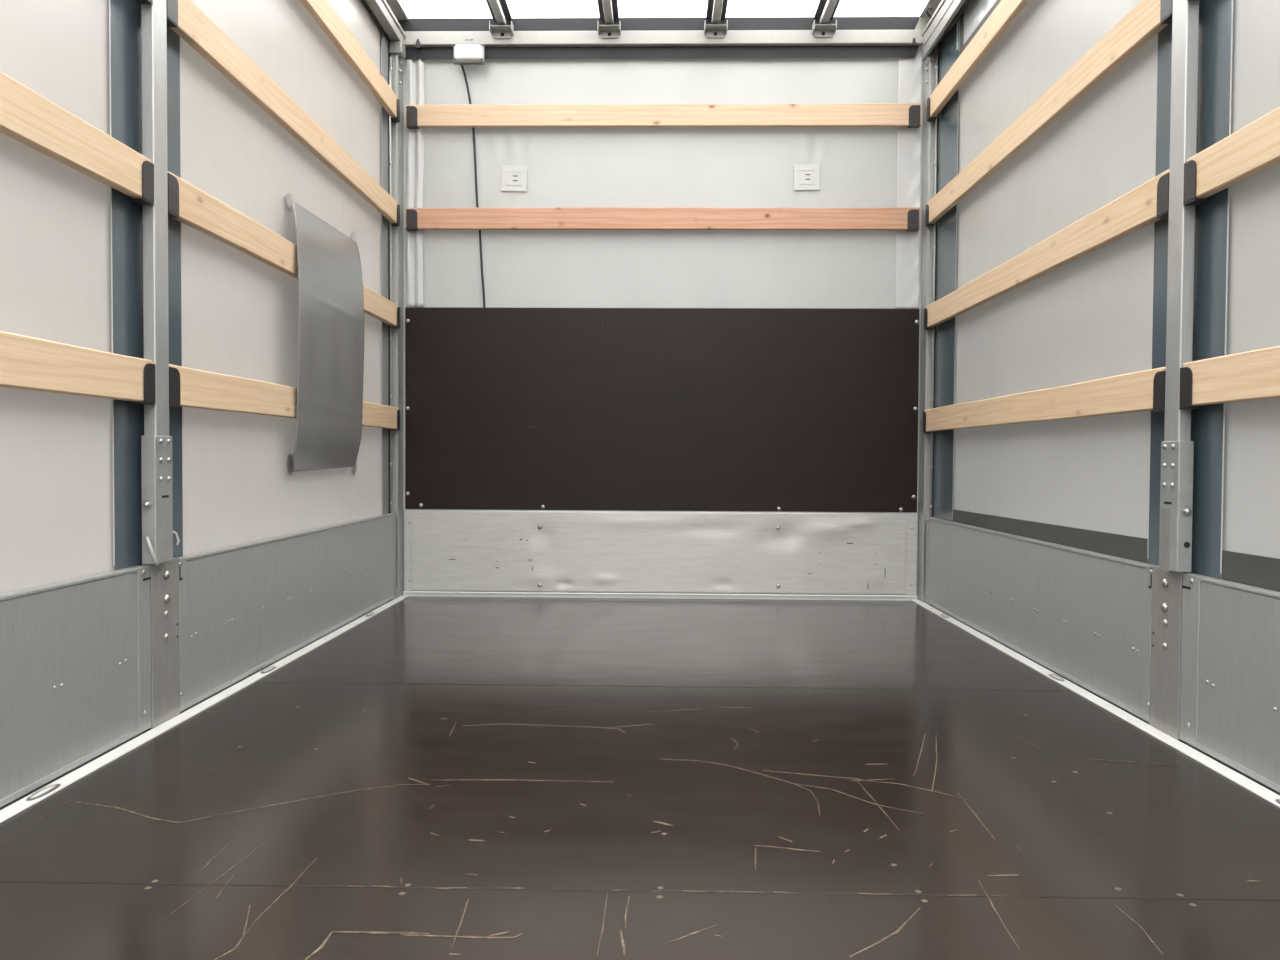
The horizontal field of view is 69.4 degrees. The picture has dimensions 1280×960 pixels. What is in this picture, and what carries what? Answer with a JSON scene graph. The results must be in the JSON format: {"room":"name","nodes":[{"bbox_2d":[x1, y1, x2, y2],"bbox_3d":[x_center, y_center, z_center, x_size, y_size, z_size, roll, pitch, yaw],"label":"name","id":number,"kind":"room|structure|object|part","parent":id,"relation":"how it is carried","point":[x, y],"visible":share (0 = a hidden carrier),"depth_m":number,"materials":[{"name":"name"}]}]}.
{"room":"cargo space","nodes":[
{"label":"cargo space","id":0,"kind":"room"},
{"bbox_2d":[0,0,390,593],"bbox_3d":[-1.206,-0.680,2.235,0.018,2.655,4.132,0,1,1],"label":"wall","id":1,"kind":"structure","parent":0,"point":[71,242],"depth_m":2.42,"materials":[{"name":"plastic"}]},
{"bbox_2d":[0,565,150,806],"bbox_3d":[-1.205,0.423,1.206,0.032,0.392,2.024,0,1,1],"label":"kick panel","id":2,"kind":"object","parent":1,"relation":"attached to","point":[75,654],"visible":1,"depth_m":1.92,"materials":[{"name":"metal"}]},
{"bbox_2d":[0,72,151,201],"bbox_3d":[-1.185,-0.682,1.184,0.027,0.103,1.994,0,1,1],"label":"wooden slat","id":3,"kind":"object","parent":1,"relation":"attached to","point":[27,117],"visible":0.99,"depth_m":1.87,"materials":[{"name":"brown wood"}]},
{"bbox_2d":[0,331,152,401],"bbox_3d":[-1.188,-0.211,1.196,0.027,0.103,1.994,0,1,1],"label":"wooden slat","id":4,"kind":"object","parent":1,"relation":"attached to","point":[26,362],"visible":0.98,"depth_m":1.88,"materials":[{"name":"brown wood"}]},
{"bbox_2d":[0,596,408,822],"bbox_3d":[-1.155,0.600,2.290,0.038,0.004,4.185,0,1,1],"label":"trim","id":5,"kind":"structure","parent":1,"relation":"attached to","point":[21,805],"depth_m":2.25,"materials":[{"name":"metal"}]},
{"bbox_2d":[26,784,60,800],"bbox_3d":[-1.164,0.608,1.804,0.027,0.004,0.092,0,1,1],"label":"cup","id":6,"kind":"object","parent":5,"relation":"on","point":[46,790],"visible":1,"depth_m":1.80,"materials":[{"name":"metal"}]},
{"bbox_2d":[260,666,275,673],"bbox_3d":[-1.144,0.583,2.844,0.027,0.004,0.092,0,1,1],"label":"cup","id":7,"kind":"object","parent":5,"relation":"on","point":[270,668],"visible":1,"depth_m":2.84,"materials":[{"name":"metal"}]},
{"bbox_2d":[168,171,398,326],"bbox_3d":[-1.145,-0.732,3.257,0.027,0.103,2.014,0,1,1],"label":"wooden slat","id":8,"kind":"object","parent":1,"relation":"attached to","point":[198,209],"visible":0.61,"depth_m":2.68,"materials":[{"name":"brown wood"}]},
{"bbox_2d":[286,193,364,475],"bbox_3d":[-1.138,-0.506,3.408,0.068,0.986,0.772,0,1,1],"label":"sheet","id":9,"kind":"object","parent":8,"relation":"hanging from","point":[330,282],"visible":1,"depth_m":3.31,"materials":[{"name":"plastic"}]},
{"bbox_2d":[169,364,398,428],"bbox_3d":[-1.148,-0.261,3.269,0.027,0.103,2.014,0,1,1],"label":"wooden slat","id":10,"kind":"object","parent":1,"relation":"attached to","point":[200,389],"visible":0.63,"depth_m":2.68,"materials":[{"name":"brown wood"}]},
{"bbox_2d":[170,0,398,222],"bbox_3d":[-1.143,-1.201,3.246,0.027,0.103,2.014,0,1,1],"label":"wooden slat","id":11,"kind":"object","parent":1,"relation":"attached to","point":[195,27],"visible":0.98,"depth_m":2.86,"materials":[{"name":"brown wood"}]},
{"bbox_2d":[177,513,395,711],"bbox_3d":[-1.164,0.373,3.318,0.032,0.392,1.942,0,1,1],"label":"kick panel","id":12,"kind":"object","parent":1,"relation":"attached to","point":[244,608],"visible":1,"depth_m":2.91,"materials":[{"name":"metal"}]},
{"bbox_2d":[300,0,398,117],"bbox_3d":[-1.140,-1.678,3.235,0.027,0.104,2.014,0,1,1],"label":"wooden slat","id":13,"kind":"object","parent":1,"relation":"attached to","point":[323,13],"visible":1,"depth_m":3.61,"materials":[{"name":"brown wood"}]},
{"bbox_2d":[362,0,405,58],"bbox_3d":[-1.158,-1.967,2.222,0.058,0.120,4.170,0,1,1],"label":"trim","id":14,"kind":"structure","parent":1,"relation":"attached to","point":[380,10],"depth_m":4.11,"materials":[{"name":"metal"}]},
{"bbox_2d":[0,595,1279,959],"bbox_3d":[0.049,0.631,2.295,2.524,0.046,4.240,0,1,1],"label":"floor","id":15,"kind":"structure","parent":0,"point":[436,778],"depth_m":1.73,"materials":[{"name":"brown wood"}]},
{"bbox_2d":[129,0,180,727],"bbox_3d":[-1.163,-0.659,2.231,0.055,2.516,0.184,0,1,1],"label":"post","id":16,"kind":"object","parent":15,"relation":"on","point":[159,187],"visible":1,"depth_m":2.21,"materials":[{"name":"metal"}]},
{"bbox_3d":[-1.158,0.169,2.190,0.034,0.073,0.018,0,1,-10],"label":"lever","id":17,"kind":"part","parent":16,"relation":"part of","materials":[{"name":"white paint"}]},
{"bbox_3d":[-1.184,0.398,2.285,0.024,0.399,0.126,0,1,1],"label":"hinge plate","id":18,"kind":"part","parent":16,"relation":"part of","materials":[{"name":"metal"}]},
{"bbox_3d":[-1.150,0.144,2.288,0.009,0.040,0.023,1,2,33],"label":"lever","id":19,"kind":"part","parent":16,"relation":"part of","materials":[{"name":"white paint"}]},
{"bbox_2d":[389,54,418,597],"bbox_3d":[-1.098,-0.702,4.303,0.108,2.504,0.152,0,1,1],"label":"post","id":20,"kind":"object","parent":15,"relation":"on","point":[396,66],"visible":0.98,"depth_m":4.29,"materials":[{"name":"metal"}]},
{"bbox_2d":[906,55,937,602],"bbox_3d":[1.289,-0.688,4.257,0.108,2.504,0.152,0,1,1],"label":"post","id":21,"kind":"object","parent":15,"relation":"on","point":[929,174],"visible":0.98,"depth_m":4.24,"materials":[{"name":"metal"}]},
{"bbox_2d":[1150,0,1209,739],"bbox_3d":[1.275,-0.644,2.184,0.052,2.516,0.184,0,1,1],"label":"post","id":22,"kind":"object","parent":15,"relation":"on","point":[1172,387],"visible":0.99,"depth_m":2.17,"materials":[{"name":"metal"}]},
{"bbox_3d":[1.283,0.413,2.238,0.024,0.399,0.126,0,1,1],"label":"hinge plate","id":23,"kind":"part","parent":22,"relation":"part of","materials":[{"name":"metal"}]},
{"bbox_2d":[398,17,929,595],"bbox_3d":[0.097,-0.792,4.355,2.524,2.742,0.031,0,1,1],"label":"wall","id":24,"kind":"structure","parent":0,"point":[711,167],"depth_m":4.35,"materials":[{"name":"plastic"}]},
{"bbox_2d":[454,44,484,64],"bbox_3d":[-0.792,-1.972,4.277,0.142,0.084,0.039,0,1,1],"label":"lamp","id":25,"kind":"object","parent":24,"relation":"attached to","point":[463,54],"visible":1,"depth_m":4.26,"materials":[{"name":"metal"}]},
{"bbox_2d":[461,65,484,306],"bbox_3d":[-0.791,-1.344,4.348,0.126,1.197,0.044,0,2,-26],"label":"cable","id":26,"kind":"object","parent":25,"relation":"hanging from","point":[462,67],"visible":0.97,"depth_m":4.35,"materials":[{"name":"black rubber"}]},
{"bbox_2d":[501,165,526,191],"bbox_3d":[-0.593,-1.423,4.357,0.124,0.124,0.004,0,1,1],"label":"power socket","id":27,"kind":"object","parent":24,"relation":"attached to","point":[514,177],"visible":1,"depth_m":4.36,"materials":[{"name":"white plastic"}]},
{"bbox_3d":[-0.593,-1.423,4.356,0.074,0.070,0.002,0,1,1],"label":"raised frame","id":28,"kind":"part","parent":27,"relation":"part of","materials":[{"name":"white plastic"}]},
{"bbox_2d":[403,591,917,600],"bbox_3d":[0.089,0.547,4.359,2.428,0.024,0.016,0,1,1],"label":"trim","id":29,"kind":"structure","parent":24,"relation":"attached to","point":[405,593],"depth_m":4.36,"materials":[{"name":"metal"}]},
{"bbox_2d":[405,509,916,594],"bbox_3d":[0.092,0.340,4.360,2.416,0.388,0.018,0,1,1],"label":"kick plate","id":30,"kind":"object","parent":24,"relation":"attached to","point":[739,552],"visible":1,"depth_m":4.36,"materials":[{"name":"metal"}]},
{"bbox_2d":[405,307,919,511],"bbox_3d":[0.096,-0.331,4.350,2.414,0.953,0.020,0,1,1],"label":"plywood panel","id":31,"kind":"object","parent":24,"relation":"attached to","point":[633,409],"visible":1,"depth_m":4.35,"materials":[{"name":"brown wood"}]},
{"bbox_2d":[405,207,919,229],"bbox_3d":[0.099,-1.220,4.312,2.396,0.102,0.022,0,1,1],"label":"wooden slat","id":32,"kind":"object","parent":24,"relation":"attached to","point":[562,218],"visible":1,"depth_m":4.30,"materials":[{"name":"brown wood"}]},
{"bbox_2d":[405,103,920,126],"bbox_3d":[0.102,-1.697,4.301,2.396,0.103,0.022,0,1,1],"label":"wooden slat","id":33,"kind":"object","parent":24,"relation":"attached to","point":[870,114],"visible":1,"depth_m":4.29,"materials":[{"name":"brown wood"}]},
{"bbox_2d":[404,30,922,47],"bbox_3d":[0.104,-2.045,4.298,2.433,0.079,0.044,0,1,1],"label":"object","id":34,"kind":"structure","parent":24,"relation":"attached to","point":[417,39],"depth_m":4.29,"materials":[{"name":"white paint"}]},
{"bbox_2d":[794,164,819,189],"bbox_3d":[0.782,-1.421,4.331,0.122,0.122,0.004,0,1,1],"label":"power socket","id":35,"kind":"object","parent":24,"relation":"attached to","point":[806,176],"visible":1,"depth_m":4.33,"materials":[{"name":"white plastic"}]},
{"bbox_3d":[0.782,-1.421,4.330,0.073,0.069,0.002,0,1,1],"label":"raised frame","id":36,"kind":"part","parent":35,"relation":"part of","materials":[{"name":"white plastic"}]},
{"bbox_2d":[386,0,941,19],"bbox_3d":[0.064,-2.005,2.232,2.540,0.229,4.240,0,1,1],"label":"ceiling","id":37,"kind":"structure","parent":0,"point":[402,9],"depth_m":4.24,"materials":[{"name":"plastic"}]},
{"bbox_2d":[489,0,513,37],"bbox_3d":[-0.679,-2.040,2.210,0.104,0.076,4.168,0,1,1],"label":"bar","id":38,"kind":"object","parent":37,"relation":"attached to","point":[501,29],"visible":1,"depth_m":4.24,"materials":[{"name":"metal"}]},
{"bbox_2d":[597,0,620,37],"bbox_3d":[-0.182,-2.037,2.200,0.104,0.076,4.168,0,1,1],"label":"bar","id":39,"kind":"object","parent":37,"relation":"attached to","point":[607,30],"visible":1,"depth_m":4.24,"materials":[{"name":"metal"}]},
{"bbox_2d":[704,0,727,37],"bbox_3d":[0.308,-2.034,2.191,0.104,0.076,4.168,0,1,1],"label":"bar","id":40,"kind":"object","parent":37,"relation":"attached to","point":[715,29],"visible":1,"depth_m":4.23,"materials":[{"name":"metal"}]},
{"bbox_2d":[812,0,836,36],"bbox_3d":[0.805,-2.031,2.181,0.104,0.076,4.168,0,1,1],"label":"bar","id":41,"kind":"object","parent":37,"relation":"attached to","point":[824,28],"visible":1,"depth_m":4.22,"materials":[{"name":"metal"}]},
{"bbox_2d":[931,0,1279,591],"bbox_3d":[1.316,-0.664,2.186,0.018,2.655,4.132,0,1,1],"label":"wall","id":42,"kind":"structure","parent":0,"point":[1092,484],"depth_m":2.63,"materials":[{"name":"plastic"}]},
{"bbox_2d":[922,0,967,65],"bbox_3d":[1.273,-1.954,2.175,0.080,0.203,4.170,0,1,1],"label":"trim","id":43,"kind":"structure","parent":42,"relation":"attached to","point":[947,11],"depth_m":4.03,"materials":[{"name":"metal"}]},
{"bbox_2d":[929,0,1029,116],"bbox_3d":[1.301,-1.663,3.188,0.027,0.104,2.014,0,1,1],"label":"wooden slat","id":44,"kind":"object","parent":42,"relation":"attached to","point":[1005,13],"visible":1,"depth_m":3.57,"materials":[{"name":"brown wood"}]},
{"bbox_2d":[925,517,1152,722],"bbox_3d":[1.304,0.388,3.271,0.032,0.392,1.942,0,1,1],"label":"kick panel","id":45,"kind":"object","parent":42,"relation":"attached to","point":[1085,616],"visible":0.98,"depth_m":2.87,"materials":[{"name":"metal"}]},
{"bbox_2d":[924,367,1165,431],"bbox_3d":[1.293,-0.246,3.221,0.027,0.103,2.014,0,1,1],"label":"wooden slat","id":46,"kind":"object","parent":42,"relation":"attached to","point":[1129,392],"visible":0.98,"depth_m":2.82,"materials":[{"name":"brown wood"}]},
{"bbox_2d":[925,169,1168,327],"bbox_3d":[1.296,-0.717,3.210,0.027,0.102,2.014,0,1,1],"label":"wooden slat","id":47,"kind":"object","parent":42,"relation":"attached to","point":[1135,210],"visible":0.98,"depth_m":2.81,"materials":[{"name":"brown wood"}]},
{"bbox_2d":[927,0,1172,223],"bbox_3d":[1.298,-1.186,3.199,0.027,0.103,2.014,0,1,1],"label":"wooden slat","id":48,"kind":"object","parent":42,"relation":"attached to","point":[1141,24],"visible":0.98,"depth_m":2.81,"materials":[{"name":"brown wood"}]},
{"bbox_2d":[912,600,1279,807],"bbox_3d":[1.253,0.615,2.244,0.038,0.004,4.185,0,1,1],"label":"trim","id":49,"kind":"structure","parent":42,"relation":"attached to","point":[1232,775],"depth_m":2.32,"materials":[{"name":"metal"}]},
{"bbox_2d":[1048,673,1064,680],"bbox_3d":[1.263,0.597,2.802,0.027,0.004,0.092,0,1,1],"label":"cup","id":50,"kind":"object","parent":49,"relation":"on","point":[1054,676],"visible":1,"depth_m":2.80,"materials":[{"name":"metal"}]},
{"bbox_2d":[1180,573,1279,792],"bbox_3d":[1.263,0.438,1.159,0.032,0.392,2.024,0,1,1],"label":"board","id":51,"kind":"object","parent":42,"relation":"attached to","point":[1230,689],"visible":1,"depth_m":1.98,"materials":[{"name":"metal"}]},
{"bbox_2d":[1183,346,1279,406],"bbox_3d":[1.253,-0.197,1.149,0.027,0.103,1.994,0,1,1],"label":"wooden slat","id":52,"kind":"object","parent":42,"relation":"attached to","point":[1254,374],"visible":0.99,"depth_m":1.94,"materials":[{"name":"brown wood"}]},
{"bbox_2d":[1187,107,1279,201],"bbox_3d":[1.256,-0.667,1.137,0.027,0.103,1.994,0,1,1],"label":"wooden slat","id":53,"kind":"object","parent":42,"relation":"attached to","point":[1254,148],"visible":0.97,"depth_m":1.94,"materials":[{"name":"brown wood"}]}
]}

